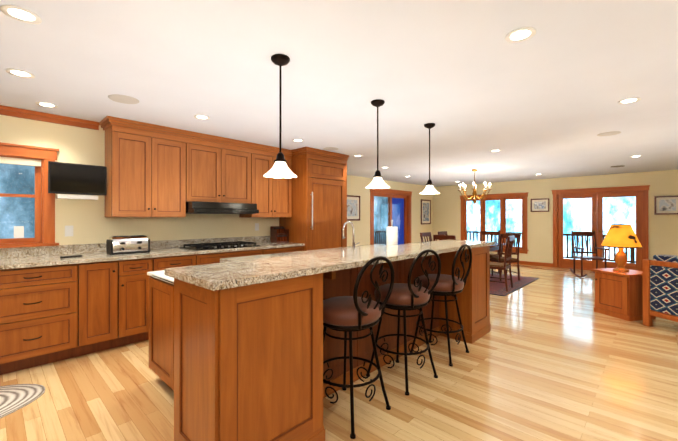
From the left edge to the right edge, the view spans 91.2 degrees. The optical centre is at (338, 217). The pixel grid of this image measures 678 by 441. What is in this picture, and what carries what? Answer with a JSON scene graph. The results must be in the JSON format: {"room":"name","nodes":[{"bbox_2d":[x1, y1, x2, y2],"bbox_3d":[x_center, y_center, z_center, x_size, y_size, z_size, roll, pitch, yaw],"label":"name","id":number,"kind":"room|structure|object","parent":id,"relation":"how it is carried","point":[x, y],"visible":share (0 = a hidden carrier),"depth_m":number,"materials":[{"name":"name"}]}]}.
{"room":"kitchen","nodes":[
{"label":"kitchen","id":0,"kind":"room"},
{"bbox_2d":[0,115,278,244],"bbox_3d":[-2.849,0.131,3.586,0.150,2.355,7.220,0,0,44],"label":"wall","id":1,"kind":"structure","parent":0,"point":[89,221],"depth_m":3.64,"materials":[{"name":"beige paint"}]},
{"bbox_2d":[0,142,58,247],"bbox_3d":[-3.461,-0.167,2.909,0.200,1.067,1.535,0,0,44],"label":"window","id":2,"kind":"structure","parent":1,"relation":"in","point":[38,158],"depth_m":3.33,"materials":[{"name":"brown wood"}]},
{"bbox_2d":[14,226,23,237],"bbox_3d":[-3.095,0.142,3.212,0.008,0.114,0.070,0,0,44],"label":"outlet","id":3,"kind":"object","parent":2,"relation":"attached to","point":[18,231],"visible":1,"depth_m":3.21,"materials":[{"name":"white plastic"}]},
{"bbox_2d":[0,105,98,129],"bbox_3d":[-3.970,-1.008,2.276,0.036,0.081,3.831,0,0,44],"label":"crown molding","id":4,"kind":"structure","parent":1,"relation":"attached to","point":[37,116],"depth_m":3.35,"materials":[{"name":"brown wood"}]},
{"bbox_2d":[65,226,72,236],"bbox_3d":[-2.832,0.143,3.487,0.008,0.114,0.070,0,0,44],"label":"outlet","id":5,"kind":"object","parent":1,"relation":"attached to","point":[68,230],"visible":1,"depth_m":3.48,"materials":[{"name":"white plastic"}]},
{"bbox_2d":[48,161,106,199],"bbox_3d":[-2.731,-0.368,3.469,0.178,0.358,0.472,0,0,44],"label":"wall-mounted tv","id":6,"kind":"object","parent":1,"relation":"attached to","point":[68,180],"visible":1,"depth_m":3.39,"materials":[{"name":"black plastic"}]},
{"bbox_2d":[99,116,291,217],"bbox_3d":[-1.681,-0.521,4.423,0.383,1.043,2.433,0,0,44],"label":"upper cabinet","id":7,"kind":"object","parent":1,"relation":"attached to","point":[153,170],"visible":1,"depth_m":4.00,"materials":[{"name":"brown wood"}]},
{"bbox_2d":[186,201,258,213],"bbox_3d":[-1.592,-0.118,4.405,0.542,0.140,0.880,0,0,44],"label":"range hood","id":8,"kind":"object","parent":7,"relation":"attached to","point":[192,207],"visible":0.77,"depth_m":4.16,"materials":[{"name":"black"}]},
{"bbox_2d":[255,223,258,230],"bbox_3d":[-1.266,0.147,5.130,0.008,0.114,0.070,0,0,44],"label":"outlet","id":9,"kind":"object","parent":1,"relation":"attached to","point":[256,226],"visible":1,"depth_m":5.13,"materials":[{"name":"white plastic"}]},
{"bbox_2d":[0,262,677,440],"bbox_3d":[1.866,1.337,3.245,9.400,0.060,13.600,0,0,44],"label":"floor","id":10,"kind":"structure","parent":0,"point":[551,355],"depth_m":2.54,"materials":[{"name":"brown wood"}]},
{"bbox_2d":[0,384,44,417],"bbox_3d":[-2.868,1.298,1.860,0.840,0.011,1.840,0,0,44],"label":"braided rug","id":11,"kind":"object","parent":10,"relation":"on","point":[14,398],"visible":0.93,"depth_m":2.40,"materials":[{"name":"beige fabric"}]},
{"bbox_2d":[0,245,79,374],"bbox_3d":[-2.823,0.796,3.034,0.643,1.019,0.610,0,0,44],"label":"base cabinet","id":12,"kind":"object","parent":10,"relation":"on","point":[54,307],"depth_m":2.89,"materials":[{"name":"brown wood"}]},
{"bbox_2d":[60,255,81,257],"bbox_3d":[-2.594,0.379,3.219,0.055,0.014,0.160,0,0,24],"label":"phone","id":13,"kind":"object","parent":12,"relation":"on","point":[70,256],"visible":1,"depth_m":3.19,"materials":[{"name":"black"}]},
{"bbox_2d":[76,243,155,355],"bbox_3d":[-2.395,0.797,3.483,0.643,1.019,0.630,0,0,44],"label":"base cabinet","id":14,"kind":"object","parent":10,"relation":"on","point":[114,289],"depth_m":3.29,"materials":[{"name":"brown wood"}]},
{"bbox_2d":[106,235,149,254],"bbox_3d":[-2.291,0.294,3.620,0.220,0.186,0.364,0,0,44],"label":"toaster","id":15,"kind":"object","parent":14,"relation":"on","point":[116,245],"visible":1,"depth_m":3.55,"materials":[{"name":"silver metal"}]},
{"bbox_2d":[150,240,199,270],"bbox_3d":[-2.021,0.798,3.875,0.643,1.019,0.455,0,0,44],"label":"base cabinet","id":16,"kind":"object","parent":10,"relation":"on","point":[169,254],"depth_m":3.78,"materials":[{"name":"brown wood"}]},
{"bbox_2d":[192,236,263,264],"bbox_3d":[-1.553,0.799,4.366,0.643,1.019,0.900,0,0,44],"label":"base cabinet","id":17,"kind":"object","parent":10,"relation":"on","point":[211,256],"depth_m":4.29,"materials":[{"name":"brown wood"}]},
{"bbox_2d":[179,241,259,250],"bbox_3d":[-1.548,0.366,4.362,0.460,0.046,0.880,0,0,44],"label":"cooktop","id":18,"kind":"object","parent":17,"relation":"in","point":[209,246],"visible":1,"depth_m":4.24,"materials":[{"name":"black metal"}]},
{"bbox_2d":[264,236,304,253],"bbox_3d":[-0.995,0.800,4.951,0.643,1.019,0.718,0,0,44],"label":"base cabinet","id":19,"kind":"object","parent":10,"relation":"on","point":[269,247],"depth_m":4.79,"materials":[{"name":"brown wood"}]},
{"bbox_2d":[270,226,288,242],"bbox_3d":[-0.932,0.266,5.226,0.160,0.250,0.240,0,0,44],"label":"spice rack","id":20,"kind":"object","parent":19,"relation":"on","point":[279,234],"visible":0.98,"depth_m":5.20,"materials":[{"name":"brown wood"}]},
{"bbox_2d":[279,147,348,250],"bbox_3d":[-0.421,0.136,5.489,0.733,2.352,0.953,0,0,44],"label":"refrigerator","id":21,"kind":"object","parent":10,"relation":"on","point":[317,220],"depth_m":5.19,"materials":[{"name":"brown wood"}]},
{"bbox_2d":[147,241,490,440],"bbox_3d":[0.023,0.809,3.185,1.610,0.994,3.297,0,0,44],"label":"kitchen island","id":22,"kind":"object","parent":10,"relation":"on","point":[238,351],"depth_m":1.76,"materials":[{"name":"brown wood"}]},
{"bbox_2d":[163,239,494,290],"bbox_3d":[0.432,0.293,2.805,0.565,0.035,3.370,0,0,44],"label":"island countertop","id":23,"kind":"structure","parent":22,"relation":"on","point":[240,272],"depth_m":1.93,"materials":[{"name":"beige stone"}]},
{"bbox_2d":[386,220,397,245],"bbox_3d":[0.559,0.205,3.500,0.150,0.363,0.150,0,0,44],"label":"paper towel holder","id":24,"kind":"object","parent":23,"relation":"on","point":[391,235],"visible":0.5,"depth_m":3.45,"materials":[{"name":"white paper"}]},
{"bbox_2d":[342,221,358,248],"bbox_3d":[0.127,0.215,3.700,0.062,0.345,0.262,0,0,44],"label":"faucet","id":25,"kind":"object","parent":22,"relation":"on","point":[353,242],"visible":0.81,"depth_m":3.72,"materials":[{"name":"silver metal"}]},
{"bbox_2d":[323,256,394,438],"bbox_3d":[0.076,0.773,2.235,0.485,1.061,0.453,0,0,44],"label":"bar stool","id":26,"kind":"object","parent":10,"relation":"on","point":[349,314],"visible":0.92,"depth_m":2.09,"materials":[{"name":"brown metal"}]},
{"bbox_2d":[366,249,440,395],"bbox_3d":[0.526,0.775,2.710,0.487,1.061,0.457,0,0,44],"label":"bar stool","id":27,"kind":"object","parent":10,"relation":"on","point":[404,297],"visible":0.88,"depth_m":2.58,"materials":[{"name":"brown metal"}]},
{"bbox_2d":[410,244,471,365],"bbox_3d":[0.982,0.776,3.192,0.485,1.061,0.450,0,0,44],"label":"bar stool","id":28,"kind":"object","parent":10,"relation":"on","point":[449,285],"visible":0.92,"depth_m":3.06,"materials":[{"name":"brown metal"}]},
{"bbox_2d":[490,273,538,295],"bbox_3d":[2.538,1.310,7.268,2.720,0.011,2.250,0,0,44],"label":"dining rug","id":29,"kind":"object","parent":10,"relation":"on","point":[497,288],"visible":0.36,"depth_m":6.50,"materials":[{"name":"fabric"}]},
{"bbox_2d":[420,232,431,241],"bbox_3d":[2.061,0.818,7.137,0.488,0.972,0.440,0,0,44],"label":"dining chair","id":30,"kind":"object","parent":29,"relation":"on","point":[424,234],"visible":0.17,"depth_m":7.29,"materials":[{"name":"brown wood"}]},
{"bbox_2d":[438,231,446,234],"bbox_3d":[2.613,0.819,7.716,0.488,0.972,0.440,0,0,44],"label":"dining chair","id":31,"kind":"object","parent":29,"relation":"on","point":[442,233],"visible":0.12,"depth_m":7.84,"materials":[{"name":"brown wood"}]},
{"bbox_2d":[433,235,455,240],"bbox_3d":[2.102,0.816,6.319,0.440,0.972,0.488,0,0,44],"label":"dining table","id":32,"kind":"object","parent":29,"relation":"on","point":[444,237],"visible":0.12,"depth_m":6.15,"materials":[{"name":"brown wood"}]},
{"bbox_2d":[480,231,499,275],"bbox_3d":[3.432,0.819,7.714,0.440,0.972,0.488,0,0,44],"label":"dining chair","id":33,"kind":"object","parent":29,"relation":"on","point":[483,233],"visible":0.35,"depth_m":7.78,"materials":[{"name":"brown wood"}]},
{"bbox_2d":[490,243,505,276],"bbox_3d":[2.767,0.932,7.016,0.960,0.742,1.620,0,0,44],"label":"dining table","id":34,"kind":"object","parent":29,"relation":"on","point":[494,247],"visible":0.04,"depth_m":6.96,"materials":[{"name":"brown wood"}]},
{"bbox_2d":[490,235,514,291],"bbox_3d":[2.880,0.815,6.029,0.488,0.972,0.440,0,0,39],"label":"dining chair","id":35,"kind":"object","parent":29,"relation":"on","point":[504,266],"visible":0.65,"depth_m":5.87,"materials":[{"name":"brown wood"}]},
{"bbox_2d":[490,234,520,280],"bbox_3d":[3.430,0.817,6.907,0.440,0.972,0.488,0,0,-6],"label":"dining chair","id":36,"kind":"object","parent":29,"relation":"on","point":[499,259],"visible":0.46,"depth_m":6.73,"materials":[{"name":"brown wood"}]},
{"bbox_2d":[570,231,608,276],"bbox_3d":[5.539,0.817,7.344,0.510,1.008,0.853,0,0,16],"label":"rocking chair","id":37,"kind":"object","parent":10,"relation":"on","point":[582,257],"visible":0.81,"depth_m":7.51,"materials":[{"name":"brown wood"}]},
{"bbox_2d":[591,268,655,320],"bbox_3d":[3.812,1.015,4.456,0.490,0.589,0.500,0,0,-13],"label":"end table","id":38,"kind":"object","parent":10,"relation":"on","point":[619,294],"visible":0.94,"depth_m":4.31,"materials":[{"name":"brown wood"}]},
{"bbox_2d":[600,224,642,271],"bbox_3d":[3.797,0.404,4.474,0.434,0.630,0.434,0,0,-13],"label":"table lamp","id":39,"kind":"object","parent":38,"relation":"on","point":[620,237],"visible":1,"depth_m":4.39,"materials":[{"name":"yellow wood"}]},
{"bbox_2d":[642,255,677,326],"bbox_3d":[4.375,0.877,3.155,0.950,0.859,2.050,0,0,-13],"label":"sofa","id":40,"kind":"object","parent":10,"relation":"on","point":[660,285],"visible":1,"depth_m":3.87,"materials":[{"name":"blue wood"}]},
{"bbox_2d":[0,0,677,186],"bbox_3d":[1.866,-1.078,3.251,9.400,0.060,13.600,0,0,44],"label":"ceiling","id":41,"kind":"structure","parent":0,"point":[470,82],"depth_m":2.48,"materials":[{"name":"white paint"}]},
{"bbox_2d":[5,68,34,77],"bbox_3d":[-2.315,-1.046,2.416,0.156,0.006,0.156,0,0,44],"label":"recessed light","id":42,"kind":"object","parent":41,"relation":"in","point":[19,73],"visible":1,"depth_m":2.42,"materials":[{"name":"white glass"}]},
{"bbox_2d":[0,5,41,23],"bbox_3d":[-1.641,-1.047,1.718,0.156,0.006,0.156,0,0,44],"label":"recessed light","id":43,"kind":"object","parent":41,"relation":"in","point":[21,14],"visible":1,"depth_m":1.72,"materials":[{"name":"white plastic"}]},
{"bbox_2d":[36,102,57,107],"bbox_3d":[-2.713,-1.044,3.086,0.156,0.006,0.156,0,0,44],"label":"recessed light","id":44,"kind":"object","parent":41,"relation":"in","point":[46,104],"visible":0.98,"depth_m":3.08,"materials":[{"name":"white glass"}]},
{"bbox_2d":[108,94,138,103],"bbox_3d":[-1.907,-1.044,2.946,0.236,0.006,0.236,0,0,44],"label":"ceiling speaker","id":45,"kind":"object","parent":41,"relation":"in","point":[124,99],"visible":0.94,"depth_m":2.94,"materials":[{"name":"grey plastic"}]},
{"bbox_2d":[194,115,209,119],"bbox_3d":[-1.428,-1.043,3.463,0.156,0.006,0.156,0,0,44],"label":"recessed light","id":46,"kind":"object","parent":41,"relation":"in","point":[203,117],"visible":0.98,"depth_m":3.46,"materials":[{"name":"white plastic"}]},
{"bbox_2d":[263,54,296,177],"bbox_3d":[-0.386,-0.660,2.192,0.220,0.779,0.220,0,0,44],"label":"pendant light","id":47,"kind":"object","parent":41,"relation":"hanging from","point":[280,169],"visible":1,"depth_m":2.17,"materials":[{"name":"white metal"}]},
{"bbox_2d":[292,139,303,141],"bbox_3d":[-0.554,-1.041,4.495,0.156,0.006,0.156,0,0,44],"label":"recessed light","id":48,"kind":"object","parent":41,"relation":"in","point":[297,140],"visible":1,"depth_m":4.50,"materials":[{"name":"white glass"}]},
{"bbox_2d":[323,147,338,150],"bbox_3d":[-0.122,-1.040,5.050,0.236,0.006,0.236,0,0,44],"label":"ceiling vent","id":49,"kind":"object","parent":41,"relation":"in","point":[331,148],"visible":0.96,"depth_m":5.00,"materials":[{"name":"grey plastic"}]},
{"bbox_2d":[366,99,388,188],"bbox_3d":[0.351,-0.658,3.009,0.220,0.779,0.220,0,0,44],"label":"pendant light","id":50,"kind":"object","parent":41,"relation":"hanging from","point":[377,182],"visible":1,"depth_m":2.98,"materials":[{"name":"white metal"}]},
{"bbox_2d":[420,123,438,193],"bbox_3d":[1.020,-0.656,3.739,0.220,0.779,0.220,0,0,44],"label":"pendant light","id":51,"kind":"object","parent":41,"relation":"hanging from","point":[429,189],"visible":1,"depth_m":3.71,"materials":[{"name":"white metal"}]},
{"bbox_2d":[458,169,491,203],"bbox_3d":[2.939,-0.660,7.201,0.657,0.754,0.661,0,0,44],"label":"chandelier","id":52,"kind":"object","parent":41,"relation":"hanging from","point":[474,195],"visible":1,"depth_m":7.17,"materials":[{"name":"gold metal"}]},
{"bbox_2d":[505,27,535,42],"bbox_3d":[1.042,-1.047,1.909,0.156,0.006,0.156,0,0,44],"label":"recessed light","id":53,"kind":"object","parent":41,"relation":"in","point":[520,34],"visible":1,"depth_m":1.90,"materials":[{"name":"white plastic"}]},
{"bbox_2d":[597,131,620,135],"bbox_3d":[3.373,-1.042,4.150,0.236,0.006,0.236,0,0,44],"label":"ceiling vent","id":54,"kind":"object","parent":41,"relation":"in","point":[610,133],"visible":0.96,"depth_m":4.11,"materials":[{"name":"grey"}]},
{"bbox_2d":[618,97,640,103],"bbox_3d":[2.601,-1.044,2.978,0.156,0.006,0.156,0,0,44],"label":"recessed light","id":55,"kind":"object","parent":41,"relation":"in","point":[630,100],"visible":0.96,"depth_m":2.97,"materials":[{"name":"white glass"}]},
{"bbox_2d":[347,175,431,246],"bbox_3d":[0.966,0.143,9.006,0.150,2.355,6.190,0,0,44],"label":"wall","id":56,"kind":"structure","parent":0,"point":[356,185],"depth_m":8.69,"materials":[{"name":"beige paint"}]},
{"bbox_2d":[347,195,359,220],"bbox_3d":[0.310,-0.231,8.188,0.026,0.620,0.640,0,0,44],"label":"picture","id":57,"kind":"object","parent":56,"relation":"attached to","point":[353,208],"visible":0.67,"depth_m":8.24,"materials":[{"name":"beige paper"}]},
{"bbox_2d":[370,188,411,244],"bbox_3d":[1.472,0.266,9.510,0.186,2.111,2.060,0,0,44],"label":"window","id":58,"kind":"structure","parent":56,"relation":"in","point":[399,208],"depth_m":9.87,"materials":[{"name":"brown wood"}]},
{"bbox_2d":[421,199,430,223],"bbox_3d":[2.836,-0.175,10.837,0.026,0.800,0.620,0,0,44],"label":"picture","id":59,"kind":"object","parent":56,"relation":"attached to","point":[425,211],"visible":1,"depth_m":10.82,"materials":[{"name":"beige paper"}]},
{"bbox_2d":[432,170,677,262],"bbox_3d":[6.442,0.141,8.177,9.220,2.355,0.150,0,0,44],"label":"wall","id":60,"kind":"structure","parent":0,"point":[446,205],"depth_m":8.88,"materials":[{"name":"beige paint"}]},
{"bbox_2d":[460,192,528,253],"bbox_3d":[4.583,0.160,9.915,1.950,1.697,0.200,0,0,44],"label":"window","id":61,"kind":"structure","parent":60,"relation":"in","point":[502,198],"depth_m":9.73,"materials":[{"name":"brown wood"}]},
{"bbox_2d":[490,261,552,266],"bbox_3d":[4.413,1.273,9.995,3.469,0.099,0.014,0,0,44],"label":"baseboard","id":62,"kind":"structure","parent":60,"relation":"attached to","point":[536,263],"depth_m":9.08,"materials":[{"name":"brown wood"}]},
{"bbox_2d":[531,198,548,211],"bbox_3d":[5.443,-0.329,9.007,0.440,0.360,0.026,0,0,44],"label":"picture","id":63,"kind":"object","parent":60,"relation":"attached to","point":[540,205],"visible":0.96,"depth_m":8.99,"materials":[{"name":"beige paper"}]},
{"bbox_2d":[551,185,649,270],"bbox_3d":[6.383,0.297,8.209,1.910,2.041,0.186,0,0,44],"label":"door frame","id":64,"kind":"structure","parent":60,"relation":"attached to","point":[598,195],"depth_m":8.18,"materials":[{"name":"brown wood"}]},
{"bbox_2d":[654,196,677,214],"bbox_3d":[7.227,-0.268,7.306,0.420,0.410,0.026,0,0,44],"label":"picture","id":65,"kind":"object","parent":60,"relation":"attached to","point":[665,205],"visible":0.95,"depth_m":7.33,"materials":[{"name":"beige paper"}]},
{"label":"outside","id":66,"kind":"structure","parent":0,"visible":0},
{"bbox_2d":[374,230,635,262],"bbox_3d":[4.324,1.038,7.707,11.700,1.160,8.650,0,0,44],"label":"deck","id":67,"kind":"object","parent":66,"point":[632,257],"depth_m":10.59,"materials":[{"name":"brown wood"}]},
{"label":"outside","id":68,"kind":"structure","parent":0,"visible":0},
{"bbox_2d":[0,163,635,262],"bbox_3d":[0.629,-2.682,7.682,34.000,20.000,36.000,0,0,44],"label":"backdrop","id":69,"kind":"structure","parent":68,"point":[577,222],"depth_m":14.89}
]}

